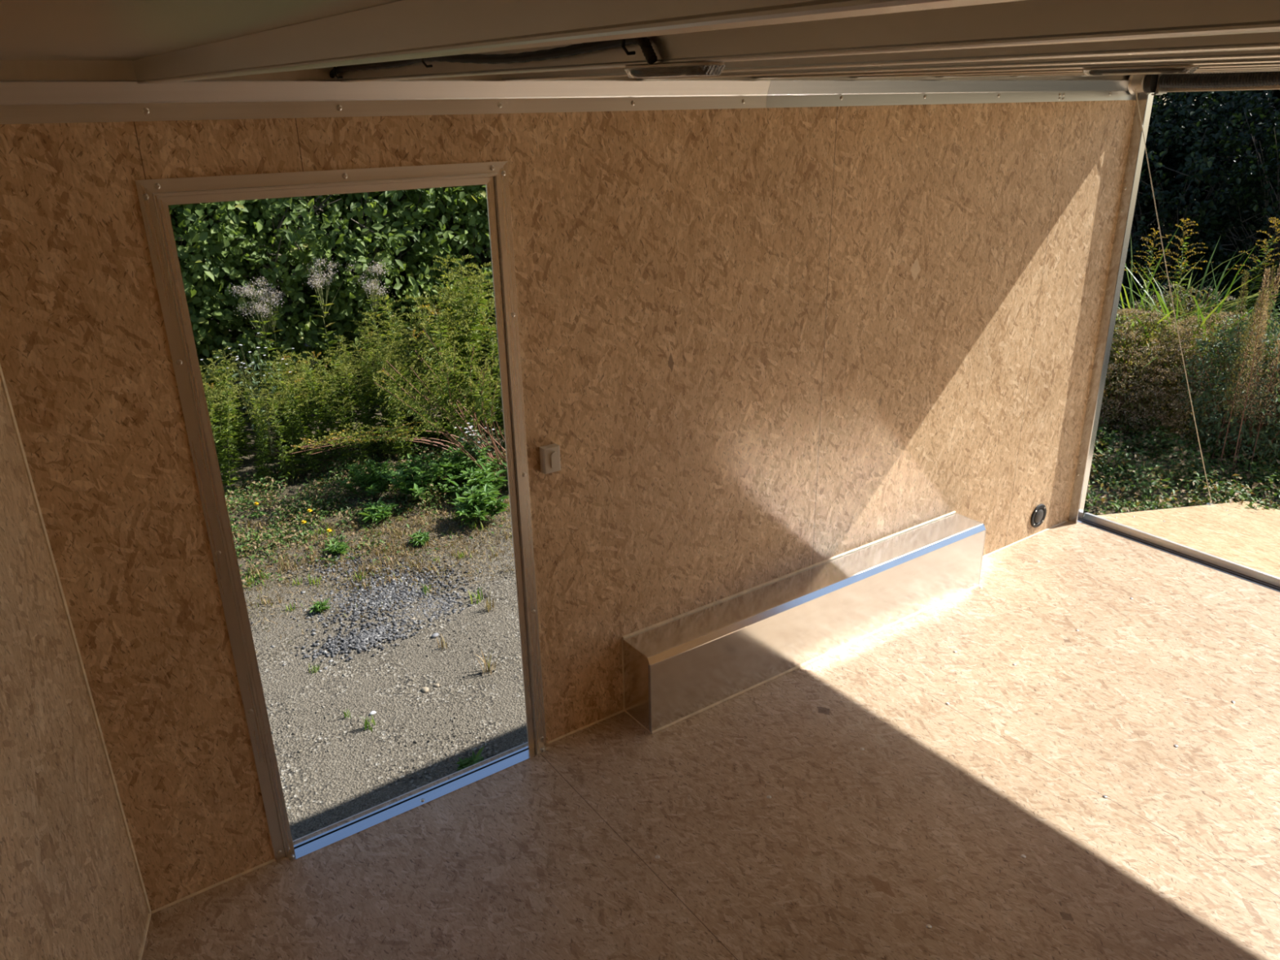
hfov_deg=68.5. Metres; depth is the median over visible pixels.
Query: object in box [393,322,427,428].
goldenrod
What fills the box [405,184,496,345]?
shrub
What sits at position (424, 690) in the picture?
pebble
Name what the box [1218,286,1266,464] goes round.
weed
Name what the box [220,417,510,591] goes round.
ground cover
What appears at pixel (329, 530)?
dandelion
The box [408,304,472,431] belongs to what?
goldenrod
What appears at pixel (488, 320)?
goldenrod
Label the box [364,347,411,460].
goldenrod
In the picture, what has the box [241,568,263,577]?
grass tuft
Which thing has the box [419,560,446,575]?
grass tuft
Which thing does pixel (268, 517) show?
grass tuft
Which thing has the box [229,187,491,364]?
shrub
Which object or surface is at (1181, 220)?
goldenrod
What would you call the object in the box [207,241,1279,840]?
ground
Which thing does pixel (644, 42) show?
wiring loom
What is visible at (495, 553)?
grass tuft
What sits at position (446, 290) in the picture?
goldenrod
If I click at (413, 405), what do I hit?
goldenrod
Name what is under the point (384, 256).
shrub
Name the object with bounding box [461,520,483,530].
grass tuft
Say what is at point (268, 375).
goldenrod
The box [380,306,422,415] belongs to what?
goldenrod
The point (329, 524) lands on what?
grass tuft
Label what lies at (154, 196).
door frame
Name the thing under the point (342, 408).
goldenrod
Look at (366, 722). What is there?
grass tuft
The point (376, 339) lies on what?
goldenrod
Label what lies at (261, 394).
goldenrod
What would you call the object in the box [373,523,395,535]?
grass tuft
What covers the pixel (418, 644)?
gravel
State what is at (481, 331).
goldenrod
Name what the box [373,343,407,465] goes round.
goldenrod
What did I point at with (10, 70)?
trim
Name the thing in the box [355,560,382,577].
grass tuft
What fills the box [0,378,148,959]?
wall
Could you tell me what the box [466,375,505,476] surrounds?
goldenrod
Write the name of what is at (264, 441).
goldenrod
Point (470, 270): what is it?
goldenrod
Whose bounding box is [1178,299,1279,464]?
leafy bush
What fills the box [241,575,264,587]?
grass tuft
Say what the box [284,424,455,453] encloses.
goldenrod
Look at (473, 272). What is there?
goldenrod
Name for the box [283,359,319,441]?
goldenrod
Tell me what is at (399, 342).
goldenrod
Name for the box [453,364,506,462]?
goldenrod
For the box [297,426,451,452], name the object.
goldenrod
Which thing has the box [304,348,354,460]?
goldenrod
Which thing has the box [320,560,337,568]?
grass tuft
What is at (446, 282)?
goldenrod
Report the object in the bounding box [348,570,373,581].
grass tuft
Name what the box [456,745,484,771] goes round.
leafy weed
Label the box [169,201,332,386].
shrub
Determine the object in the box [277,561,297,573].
grass tuft
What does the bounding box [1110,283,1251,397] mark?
bush
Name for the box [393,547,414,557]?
grass tuft
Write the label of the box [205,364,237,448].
goldenrod
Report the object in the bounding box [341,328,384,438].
goldenrod
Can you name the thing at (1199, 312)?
grass
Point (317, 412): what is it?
goldenrod
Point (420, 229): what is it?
shrub
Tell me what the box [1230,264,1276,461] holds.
weed
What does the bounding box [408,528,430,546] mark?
leafy weed
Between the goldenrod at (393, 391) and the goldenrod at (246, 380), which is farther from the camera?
the goldenrod at (246, 380)
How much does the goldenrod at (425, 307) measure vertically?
1.124 m
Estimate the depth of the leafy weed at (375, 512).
5.68 m
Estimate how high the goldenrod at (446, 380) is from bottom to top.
0.916 m
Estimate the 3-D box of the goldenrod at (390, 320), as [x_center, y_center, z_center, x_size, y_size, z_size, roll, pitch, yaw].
[-1.721,-0.704,6.787,0.347,0.962,0.307,-12,24,-25]
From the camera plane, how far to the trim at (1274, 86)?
3.53 m
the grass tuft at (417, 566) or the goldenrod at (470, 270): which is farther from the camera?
the goldenrod at (470, 270)
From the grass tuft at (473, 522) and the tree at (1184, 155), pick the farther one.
the tree at (1184, 155)
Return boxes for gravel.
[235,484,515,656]
[240,508,524,836]
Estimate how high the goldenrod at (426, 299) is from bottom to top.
1.082 m
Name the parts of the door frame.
sill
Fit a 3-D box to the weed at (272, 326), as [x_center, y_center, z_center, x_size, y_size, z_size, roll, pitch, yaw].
[-2.724,-0.870,6.874,0.416,1.246,0.240,-7,22,-16]
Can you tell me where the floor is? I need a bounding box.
[141,520,1279,959]
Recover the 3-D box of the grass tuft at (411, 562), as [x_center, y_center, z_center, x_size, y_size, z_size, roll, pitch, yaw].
[-1.248,0.452,5.160,0.096,0.029,0.091,-8,23,-16]
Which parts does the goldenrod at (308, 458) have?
stem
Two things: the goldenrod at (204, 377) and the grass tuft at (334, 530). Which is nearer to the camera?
the grass tuft at (334, 530)
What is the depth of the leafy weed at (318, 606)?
4.72 m
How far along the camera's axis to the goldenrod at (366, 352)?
6.65 m
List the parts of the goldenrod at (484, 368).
stem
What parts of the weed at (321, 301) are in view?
stem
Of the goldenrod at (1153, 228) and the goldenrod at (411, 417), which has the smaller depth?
the goldenrod at (411, 417)
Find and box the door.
[1081,500,1279,591]
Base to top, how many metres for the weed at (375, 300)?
1.280 m
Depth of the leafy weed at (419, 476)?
5.92 m
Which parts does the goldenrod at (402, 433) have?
stem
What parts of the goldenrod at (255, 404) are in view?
stem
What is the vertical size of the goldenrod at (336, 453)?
0.742 m
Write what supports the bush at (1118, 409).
on the ground at (329, 786)
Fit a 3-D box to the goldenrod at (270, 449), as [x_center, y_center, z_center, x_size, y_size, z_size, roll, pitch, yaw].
[-2.641,-0.555,6.553,0.604,0.905,0.601,-15,26,-32]
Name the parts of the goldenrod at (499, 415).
stem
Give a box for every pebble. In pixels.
[369,711,376,715]
[421,687,428,693]
[431,632,439,638]
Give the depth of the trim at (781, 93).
3.11 m
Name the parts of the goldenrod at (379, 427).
stem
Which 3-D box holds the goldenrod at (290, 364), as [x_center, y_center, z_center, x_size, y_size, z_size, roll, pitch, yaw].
[-2.526,-0.619,6.978,0.272,0.691,0.246,1,22,6]
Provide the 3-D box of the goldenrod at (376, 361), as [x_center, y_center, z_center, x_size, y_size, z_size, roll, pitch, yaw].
[-2.002,-0.763,7.193,0.332,0.768,0.267,5,22,15]
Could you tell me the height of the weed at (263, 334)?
1.210 m
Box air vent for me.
[1030,503,1046,527]
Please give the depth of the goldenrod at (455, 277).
6.61 m
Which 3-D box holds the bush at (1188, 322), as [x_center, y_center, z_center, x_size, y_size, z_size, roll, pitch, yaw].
[4.196,-0.724,6.722,1.215,0.957,1.250,8,23,22]
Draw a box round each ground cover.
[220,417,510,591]
[1084,401,1279,515]
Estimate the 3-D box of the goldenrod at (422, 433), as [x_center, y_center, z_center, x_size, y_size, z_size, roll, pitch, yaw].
[-1.585,-0.500,6.630,0.293,0.731,0.279,-18,27,-36]
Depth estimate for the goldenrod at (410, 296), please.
6.50 m
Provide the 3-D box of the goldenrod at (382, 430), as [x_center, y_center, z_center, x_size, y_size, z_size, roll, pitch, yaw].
[-1.579,-0.152,6.113,1.200,0.485,0.404,-8,23,-18]
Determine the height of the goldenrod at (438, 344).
1.143 m
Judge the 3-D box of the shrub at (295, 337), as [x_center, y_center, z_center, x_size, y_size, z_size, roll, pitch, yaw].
[-3.065,-1.803,7.455,2.140,2.745,2.081,2,22,8]
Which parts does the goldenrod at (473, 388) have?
stem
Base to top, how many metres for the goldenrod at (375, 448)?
0.741 m
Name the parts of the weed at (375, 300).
stem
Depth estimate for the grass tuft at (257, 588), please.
4.95 m
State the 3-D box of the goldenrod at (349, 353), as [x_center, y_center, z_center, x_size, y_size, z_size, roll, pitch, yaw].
[-2.166,-0.717,7.059,0.284,0.792,0.259,-8,23,-17]
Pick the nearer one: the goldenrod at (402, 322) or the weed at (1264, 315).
the weed at (1264, 315)
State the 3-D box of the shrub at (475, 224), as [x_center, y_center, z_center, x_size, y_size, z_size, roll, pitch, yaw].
[-1.746,-2.486,8.404,2.600,3.266,2.478,-10,23,-20]
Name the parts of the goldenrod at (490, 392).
stem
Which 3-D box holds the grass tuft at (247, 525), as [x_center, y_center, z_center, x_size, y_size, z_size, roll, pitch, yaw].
[-2.380,0.269,5.709,0.127,0.039,0.120,8,24,23]
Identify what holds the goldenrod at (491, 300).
on the ground at (329, 786)
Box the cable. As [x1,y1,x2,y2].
[1135,88,1211,500]
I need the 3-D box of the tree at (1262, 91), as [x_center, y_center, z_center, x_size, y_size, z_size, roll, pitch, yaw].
[7.850,-4.105,9.633,3.732,5.042,3.696,-13,24,-27]
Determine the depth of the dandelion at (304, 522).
5.57 m
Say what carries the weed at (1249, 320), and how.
on the ground at (329, 786)
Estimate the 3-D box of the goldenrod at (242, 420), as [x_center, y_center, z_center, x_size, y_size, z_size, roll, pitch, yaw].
[-2.852,-0.476,6.510,0.287,0.805,0.258,-12,24,-25]
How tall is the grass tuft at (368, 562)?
0.036 m
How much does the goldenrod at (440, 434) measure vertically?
0.842 m
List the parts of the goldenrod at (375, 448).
stem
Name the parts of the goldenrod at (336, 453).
stem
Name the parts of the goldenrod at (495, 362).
stem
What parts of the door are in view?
edge frame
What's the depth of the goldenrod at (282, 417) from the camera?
6.73 m
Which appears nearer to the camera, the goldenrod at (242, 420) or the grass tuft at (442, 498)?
the grass tuft at (442, 498)
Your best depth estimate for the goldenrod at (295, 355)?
6.48 m
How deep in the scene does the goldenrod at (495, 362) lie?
5.99 m
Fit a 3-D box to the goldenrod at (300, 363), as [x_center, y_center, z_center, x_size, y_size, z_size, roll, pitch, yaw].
[-2.241,-0.472,6.585,0.259,0.724,0.271,-5,22,-10]
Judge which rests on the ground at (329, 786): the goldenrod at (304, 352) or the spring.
the goldenrod at (304, 352)
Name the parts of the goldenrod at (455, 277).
stem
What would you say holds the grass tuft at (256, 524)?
on the ground at (329, 786)
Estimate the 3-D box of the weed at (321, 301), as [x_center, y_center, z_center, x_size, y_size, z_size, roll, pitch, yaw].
[-2.259,-1.005,7.036,0.260,1.347,0.450,17,28,39]
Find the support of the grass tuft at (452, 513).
on the ground at (329, 786)
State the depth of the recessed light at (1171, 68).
1.82 m
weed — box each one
[225,276,290,422]
[229,284,284,445]
[302,254,361,422]
[307,597,330,613]
[323,539,351,555]
[337,457,395,500]
[352,259,389,395]
[358,495,398,524]
[382,453,457,503]
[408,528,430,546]
[438,444,504,485]
[446,462,507,499]
[448,482,510,524]
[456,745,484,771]
[494,462,507,476]
[1211,292,1262,459]
[1213,261,1279,455]
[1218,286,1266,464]
[1219,269,1248,439]
[1227,266,1270,479]
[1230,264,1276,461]
[1233,302,1268,469]
[1248,334,1279,473]
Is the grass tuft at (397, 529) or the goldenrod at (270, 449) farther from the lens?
the goldenrod at (270, 449)
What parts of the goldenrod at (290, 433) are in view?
stem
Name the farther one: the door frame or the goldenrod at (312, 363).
the goldenrod at (312, 363)
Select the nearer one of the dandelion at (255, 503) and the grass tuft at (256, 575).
the grass tuft at (256, 575)
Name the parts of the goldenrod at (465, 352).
stem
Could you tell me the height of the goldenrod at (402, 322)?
0.867 m
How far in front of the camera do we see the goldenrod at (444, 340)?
6.11 m
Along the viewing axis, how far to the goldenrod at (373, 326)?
6.89 m
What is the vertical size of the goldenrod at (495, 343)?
0.963 m
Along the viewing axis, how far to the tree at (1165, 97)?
11.07 m
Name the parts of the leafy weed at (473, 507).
stem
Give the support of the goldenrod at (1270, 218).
on the ground at (329, 786)
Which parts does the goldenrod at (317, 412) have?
stem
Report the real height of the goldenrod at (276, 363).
0.780 m
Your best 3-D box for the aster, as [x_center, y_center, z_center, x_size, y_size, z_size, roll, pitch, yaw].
[-1.059,-0.179,6.226,0.268,0.421,0.265,-15,26,-32]
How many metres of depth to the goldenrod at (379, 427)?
6.22 m
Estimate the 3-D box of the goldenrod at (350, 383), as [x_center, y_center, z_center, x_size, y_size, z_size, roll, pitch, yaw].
[-1.948,-0.476,6.595,0.296,0.707,0.252,-15,25,-31]
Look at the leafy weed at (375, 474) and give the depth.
6.01 m
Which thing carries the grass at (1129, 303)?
on the ground at (329, 786)
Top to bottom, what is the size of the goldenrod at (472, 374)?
0.981 m
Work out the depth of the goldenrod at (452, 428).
6.51 m
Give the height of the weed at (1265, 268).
1.366 m
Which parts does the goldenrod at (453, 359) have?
stem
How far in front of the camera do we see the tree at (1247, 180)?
8.36 m
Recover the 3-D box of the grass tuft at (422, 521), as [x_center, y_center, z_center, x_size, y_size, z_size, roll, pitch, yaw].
[-1.314,0.247,5.641,0.127,0.041,0.134,9,24,23]
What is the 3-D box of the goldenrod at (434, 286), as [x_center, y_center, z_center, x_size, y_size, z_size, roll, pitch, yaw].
[-1.354,-0.921,7.080,0.409,1.153,0.455,18,28,39]
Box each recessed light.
[624,62,724,78]
[1081,65,1199,75]
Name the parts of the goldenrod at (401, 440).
stem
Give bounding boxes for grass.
[1102,217,1279,416]
[1117,235,1279,429]
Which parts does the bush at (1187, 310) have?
stem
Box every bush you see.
[1097,306,1213,435]
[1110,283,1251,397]
[1131,310,1279,445]
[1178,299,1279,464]
[1248,341,1279,444]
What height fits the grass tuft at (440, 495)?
0.047 m
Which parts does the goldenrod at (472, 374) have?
stem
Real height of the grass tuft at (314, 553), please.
0.043 m
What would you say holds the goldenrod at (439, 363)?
on the ground at (329, 786)
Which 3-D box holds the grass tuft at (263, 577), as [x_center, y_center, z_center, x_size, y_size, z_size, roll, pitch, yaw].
[-2.016,0.518,5.062,0.047,0.032,0.087,9,24,23]
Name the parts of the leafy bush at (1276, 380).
stem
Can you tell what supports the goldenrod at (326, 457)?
on the ground at (329, 786)
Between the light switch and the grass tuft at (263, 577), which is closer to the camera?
the light switch
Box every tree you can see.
[1119,89,1279,327]
[1121,89,1279,312]
[1126,93,1279,289]
[1136,89,1279,316]
[1175,98,1279,356]
[1205,89,1279,238]
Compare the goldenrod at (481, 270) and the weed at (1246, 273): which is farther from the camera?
the goldenrod at (481, 270)
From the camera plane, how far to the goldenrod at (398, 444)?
6.42 m
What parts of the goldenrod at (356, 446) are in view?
stem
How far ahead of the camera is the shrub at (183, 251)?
6.81 m
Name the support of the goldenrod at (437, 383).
on the ground at (329, 786)
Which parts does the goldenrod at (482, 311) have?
stem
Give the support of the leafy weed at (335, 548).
on the ground at (329, 786)
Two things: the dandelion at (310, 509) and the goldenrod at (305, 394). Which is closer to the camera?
the dandelion at (310, 509)
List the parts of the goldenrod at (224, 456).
stem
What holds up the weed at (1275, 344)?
on the ground at (329, 786)
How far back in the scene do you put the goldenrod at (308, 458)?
6.27 m
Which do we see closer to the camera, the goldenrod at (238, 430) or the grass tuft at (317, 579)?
the grass tuft at (317, 579)
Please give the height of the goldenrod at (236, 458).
0.843 m
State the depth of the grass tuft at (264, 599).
4.81 m
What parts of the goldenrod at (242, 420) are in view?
stem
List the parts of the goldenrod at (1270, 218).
stem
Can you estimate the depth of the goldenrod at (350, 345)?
6.95 m
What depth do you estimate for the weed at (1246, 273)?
6.33 m
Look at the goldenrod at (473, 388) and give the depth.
5.98 m
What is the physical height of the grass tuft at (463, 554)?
0.037 m
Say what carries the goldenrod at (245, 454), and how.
on the ground at (329, 786)
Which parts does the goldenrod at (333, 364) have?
stem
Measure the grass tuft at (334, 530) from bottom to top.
0.039 m
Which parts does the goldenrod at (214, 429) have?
stem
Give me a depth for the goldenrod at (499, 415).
6.81 m
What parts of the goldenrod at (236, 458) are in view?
stem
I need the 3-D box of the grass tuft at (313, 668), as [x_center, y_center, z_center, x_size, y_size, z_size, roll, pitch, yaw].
[-1.457,0.833,4.204,0.047,0.052,0.052,-4,22,-6]
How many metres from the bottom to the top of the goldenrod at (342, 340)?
0.786 m
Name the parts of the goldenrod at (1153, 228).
stem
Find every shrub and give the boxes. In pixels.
[168,192,379,422]
[169,200,290,400]
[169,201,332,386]
[203,184,489,404]
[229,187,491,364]
[328,184,497,378]
[394,186,497,341]
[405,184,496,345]
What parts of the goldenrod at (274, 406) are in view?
stem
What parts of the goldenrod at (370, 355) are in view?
stem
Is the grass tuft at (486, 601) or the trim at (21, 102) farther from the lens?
the grass tuft at (486, 601)
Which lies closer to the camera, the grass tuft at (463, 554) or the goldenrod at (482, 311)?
the grass tuft at (463, 554)
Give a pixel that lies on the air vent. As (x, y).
(1038, 515)
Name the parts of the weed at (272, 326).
stem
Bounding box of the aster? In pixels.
[454,422,493,466]
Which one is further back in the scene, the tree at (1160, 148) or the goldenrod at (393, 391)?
the tree at (1160, 148)
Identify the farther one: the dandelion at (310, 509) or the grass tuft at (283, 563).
the dandelion at (310, 509)
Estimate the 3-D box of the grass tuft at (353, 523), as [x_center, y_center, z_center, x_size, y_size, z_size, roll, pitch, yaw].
[-1.722,0.271,5.642,0.125,0.038,0.119,9,24,23]
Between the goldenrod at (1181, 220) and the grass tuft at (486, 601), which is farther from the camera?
the goldenrod at (1181, 220)
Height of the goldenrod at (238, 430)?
0.823 m
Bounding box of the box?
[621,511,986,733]
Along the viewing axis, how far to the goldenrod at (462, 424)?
5.93 m
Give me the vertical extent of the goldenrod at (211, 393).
0.686 m
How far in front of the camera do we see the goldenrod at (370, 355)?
6.48 m
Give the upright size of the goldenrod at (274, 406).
0.719 m
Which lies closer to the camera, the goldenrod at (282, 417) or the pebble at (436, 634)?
the pebble at (436, 634)
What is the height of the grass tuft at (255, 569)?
0.046 m
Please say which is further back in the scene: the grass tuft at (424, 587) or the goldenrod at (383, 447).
the goldenrod at (383, 447)
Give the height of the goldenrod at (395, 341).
0.834 m
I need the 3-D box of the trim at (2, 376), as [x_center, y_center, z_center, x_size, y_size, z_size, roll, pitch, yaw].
[0.158,-0.114,2.833,1.084,1.867,4.564,16,27,37]
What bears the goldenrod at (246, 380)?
on the ground at (329, 786)
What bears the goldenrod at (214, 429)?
on the ground at (329, 786)
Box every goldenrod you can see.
[200,340,296,461]
[200,357,256,462]
[201,372,232,460]
[202,375,223,454]
[203,382,249,465]
[204,363,244,480]
[204,383,228,476]
[204,386,226,437]
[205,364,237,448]
[206,379,241,465]
[212,346,251,450]
[212,386,255,495]
[233,367,267,440]
[237,389,278,471]
[241,387,277,476]
[251,404,283,487]
[256,360,303,466]
[257,349,297,446]
[257,374,283,439]
[257,386,299,484]
[262,350,296,443]
[267,376,302,451]
[271,371,309,468]
[271,373,308,484]
[272,351,314,435]
[275,381,320,477]
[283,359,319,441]
[284,352,336,457]
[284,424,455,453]
[288,373,309,448]
[289,355,340,474]
[293,372,337,477]
[294,386,324,463]
[295,416,485,465]
[296,363,340,445]
[297,363,315,433]
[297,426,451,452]
[302,351,356,438]
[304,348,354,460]
[306,426,471,457]
[307,426,448,448]
[310,370,346,465]
[315,337,361,431]
[324,395,359,470]
[328,334,364,431]
[328,358,371,469]
[329,346,357,434]
[334,365,383,456]
[338,310,377,422]
[339,362,380,460]
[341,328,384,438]
[347,352,382,429]
[348,351,379,450]
[348,352,396,462]
[350,345,385,422]
[355,311,404,413]
[355,332,404,458]
[356,328,392,397]
[362,287,409,421]
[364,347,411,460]
[371,369,416,458]
[372,370,475,460]
[373,341,411,426]
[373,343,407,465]
[375,319,422,440]
[375,359,471,454]
[379,339,420,441]
[379,350,506,468]
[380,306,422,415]
[381,321,426,394]
[385,342,419,441]
[391,360,435,453]
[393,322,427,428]
[393,385,482,469]
[395,293,468,432]
[397,328,465,449]
[400,345,431,445]
[400,379,483,468]
[404,320,463,452]
[404,342,493,457]
[404,359,497,470]
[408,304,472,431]
[409,297,477,443]
[409,304,475,432]
[413,264,483,417]
[413,318,499,470]
[413,348,506,452]
[414,284,486,419]
[416,338,497,468]
[419,355,484,465]
[422,253,488,375]
[422,386,506,458]
[423,253,492,432]
[425,339,493,474]
[426,330,472,445]
[433,274,495,431]
[435,357,506,466]
[436,289,474,380]
[438,341,492,456]
[439,268,484,426]
[439,308,483,432]
[440,262,494,422]
[448,269,494,374]
[450,364,505,462]
[452,367,485,457]
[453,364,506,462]
[455,356,507,475]
[460,275,502,427]
[466,328,504,436]
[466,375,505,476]
[467,350,506,457]
[468,317,502,413]
[469,381,505,441]
[480,330,499,388]
[481,324,501,426]
[484,299,500,418]
[1124,227,1177,351]
[1158,217,1213,321]
[1220,217,1279,374]
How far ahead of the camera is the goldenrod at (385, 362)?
6.06 m
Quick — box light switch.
[539,443,560,474]
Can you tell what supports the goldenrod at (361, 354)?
on the ground at (329, 786)
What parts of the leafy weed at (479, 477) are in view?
stem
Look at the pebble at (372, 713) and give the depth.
3.89 m
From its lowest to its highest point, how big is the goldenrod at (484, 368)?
0.906 m
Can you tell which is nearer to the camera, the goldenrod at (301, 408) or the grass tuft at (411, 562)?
the grass tuft at (411, 562)
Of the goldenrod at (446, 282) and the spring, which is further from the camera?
the goldenrod at (446, 282)
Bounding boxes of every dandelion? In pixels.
[249,502,266,517]
[297,520,315,536]
[306,508,320,524]
[322,528,338,546]
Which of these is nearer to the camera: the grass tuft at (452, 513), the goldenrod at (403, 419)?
the grass tuft at (452, 513)
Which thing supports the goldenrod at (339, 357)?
on the ground at (329, 786)
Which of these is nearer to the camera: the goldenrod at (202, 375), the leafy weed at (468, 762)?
the leafy weed at (468, 762)
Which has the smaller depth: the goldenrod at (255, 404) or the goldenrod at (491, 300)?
the goldenrod at (255, 404)
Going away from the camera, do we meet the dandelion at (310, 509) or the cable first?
the cable
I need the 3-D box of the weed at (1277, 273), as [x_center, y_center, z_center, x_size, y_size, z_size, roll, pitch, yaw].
[4.036,-0.808,6.252,0.172,1.385,0.190,-19,28,-38]
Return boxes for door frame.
[134,160,548,862]
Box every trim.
[0,60,1129,80]
[0,80,770,124]
[0,364,1067,959]
[766,80,1137,107]
[1067,92,1154,523]
[1080,521,1279,592]
[1166,71,1279,92]
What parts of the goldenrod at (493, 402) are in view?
stem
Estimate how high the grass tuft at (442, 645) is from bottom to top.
0.078 m
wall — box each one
[0,99,1136,911]
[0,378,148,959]
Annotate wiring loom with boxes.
[329,36,657,78]
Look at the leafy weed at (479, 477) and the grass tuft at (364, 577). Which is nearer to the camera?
the grass tuft at (364, 577)
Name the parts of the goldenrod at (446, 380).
stem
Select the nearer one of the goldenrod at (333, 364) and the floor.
the floor
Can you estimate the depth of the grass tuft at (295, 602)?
4.76 m
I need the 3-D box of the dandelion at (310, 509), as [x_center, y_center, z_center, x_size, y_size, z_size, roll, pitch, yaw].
[-2.006,0.217,5.723,0.119,0.088,0.118,-2,22,-2]
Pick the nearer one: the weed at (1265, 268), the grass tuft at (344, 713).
the grass tuft at (344, 713)
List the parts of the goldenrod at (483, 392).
stem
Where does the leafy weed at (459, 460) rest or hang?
on the ground at (329, 786)
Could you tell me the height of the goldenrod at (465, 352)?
1.227 m
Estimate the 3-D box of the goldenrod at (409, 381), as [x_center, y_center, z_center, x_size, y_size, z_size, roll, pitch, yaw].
[-1.205,-0.256,5.962,0.583,0.777,0.289,-5,22,-9]
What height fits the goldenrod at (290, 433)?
0.702 m
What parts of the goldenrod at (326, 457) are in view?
stem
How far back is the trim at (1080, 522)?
4.09 m
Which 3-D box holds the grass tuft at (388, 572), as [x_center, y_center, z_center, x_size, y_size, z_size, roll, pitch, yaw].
[-1.314,0.520,4.995,0.111,0.036,0.117,3,22,11]
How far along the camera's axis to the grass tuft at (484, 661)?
4.14 m
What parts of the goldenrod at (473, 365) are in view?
stem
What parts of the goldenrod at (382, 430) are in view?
stem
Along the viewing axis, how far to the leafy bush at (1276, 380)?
6.25 m
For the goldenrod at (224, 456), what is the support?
on the ground at (329, 786)
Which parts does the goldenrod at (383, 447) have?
stem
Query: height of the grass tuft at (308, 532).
0.040 m
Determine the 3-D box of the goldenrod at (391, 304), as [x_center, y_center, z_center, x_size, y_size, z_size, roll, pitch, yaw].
[-1.889,-0.920,7.150,0.327,1.089,0.411,-9,23,-19]
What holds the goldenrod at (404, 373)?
on the ground at (329, 786)
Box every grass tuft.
[241,519,257,531]
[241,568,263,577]
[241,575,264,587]
[247,563,266,578]
[248,518,268,529]
[249,595,280,612]
[251,584,269,594]
[252,568,263,582]
[253,517,277,528]
[262,573,271,580]
[268,551,297,567]
[271,557,297,574]
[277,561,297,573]
[280,602,302,612]
[292,575,309,586]
[299,549,328,565]
[300,532,324,545]
[307,573,321,587]
[308,663,319,673]
[314,522,328,539]
[320,522,343,533]
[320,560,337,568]
[326,529,342,537]
[342,710,351,718]
[344,520,367,531]
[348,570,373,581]
[351,578,379,594]
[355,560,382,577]
[358,561,381,573]
[360,714,375,732]
[370,540,396,556]
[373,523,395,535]
[375,555,399,568]
[379,572,402,584]
[391,528,412,537]
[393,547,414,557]
[400,558,425,572]
[404,558,420,566]
[407,515,431,526]
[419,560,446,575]
[420,582,431,594]
[424,497,444,506]
[432,491,455,501]
[435,631,447,649]
[446,513,458,520]
[451,546,475,555]
[452,549,471,559]
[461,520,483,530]
[467,586,483,604]
[475,649,499,674]
[483,546,503,560]
[484,591,497,612]
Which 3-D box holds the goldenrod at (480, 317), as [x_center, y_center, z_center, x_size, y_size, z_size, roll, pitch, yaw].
[-1.099,-0.825,7.205,0.384,0.881,0.309,-13,25,-28]
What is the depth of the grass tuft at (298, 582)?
5.00 m
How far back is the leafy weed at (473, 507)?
5.59 m
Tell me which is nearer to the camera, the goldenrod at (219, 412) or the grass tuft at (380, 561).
the grass tuft at (380, 561)
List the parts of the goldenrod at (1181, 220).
stem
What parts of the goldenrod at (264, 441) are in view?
stem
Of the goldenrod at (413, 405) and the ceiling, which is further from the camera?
the goldenrod at (413, 405)
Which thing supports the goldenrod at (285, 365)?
on the ground at (329, 786)
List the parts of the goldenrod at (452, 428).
stem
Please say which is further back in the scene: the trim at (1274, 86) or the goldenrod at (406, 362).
the goldenrod at (406, 362)
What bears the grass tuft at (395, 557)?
on the ground at (329, 786)
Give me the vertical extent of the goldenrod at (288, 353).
0.726 m
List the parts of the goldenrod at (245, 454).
stem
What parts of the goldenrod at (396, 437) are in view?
stem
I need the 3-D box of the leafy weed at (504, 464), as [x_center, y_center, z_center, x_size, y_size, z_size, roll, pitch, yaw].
[-0.728,-0.096,6.204,0.377,0.281,0.389,11,25,28]
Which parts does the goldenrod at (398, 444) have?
stem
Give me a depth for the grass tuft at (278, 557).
5.25 m
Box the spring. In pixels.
[1128,71,1279,95]
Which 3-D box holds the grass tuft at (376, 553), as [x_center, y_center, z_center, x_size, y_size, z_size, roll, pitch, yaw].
[-1.454,0.388,5.312,0.137,0.044,0.144,-8,23,-17]
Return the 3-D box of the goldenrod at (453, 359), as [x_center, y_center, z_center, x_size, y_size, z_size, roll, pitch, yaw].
[-1.148,-0.405,6.038,0.418,0.998,0.292,-6,22,-13]
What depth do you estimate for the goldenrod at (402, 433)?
5.97 m
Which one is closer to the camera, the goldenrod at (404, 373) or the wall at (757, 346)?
the wall at (757, 346)
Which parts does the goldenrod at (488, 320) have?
stem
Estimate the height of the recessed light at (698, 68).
0.014 m
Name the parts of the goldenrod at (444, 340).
stem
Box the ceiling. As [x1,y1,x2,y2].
[0,0,1279,84]
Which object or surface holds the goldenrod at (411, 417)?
on the ground at (329, 786)
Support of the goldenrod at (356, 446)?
on the ground at (329, 786)
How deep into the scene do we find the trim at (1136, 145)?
4.08 m

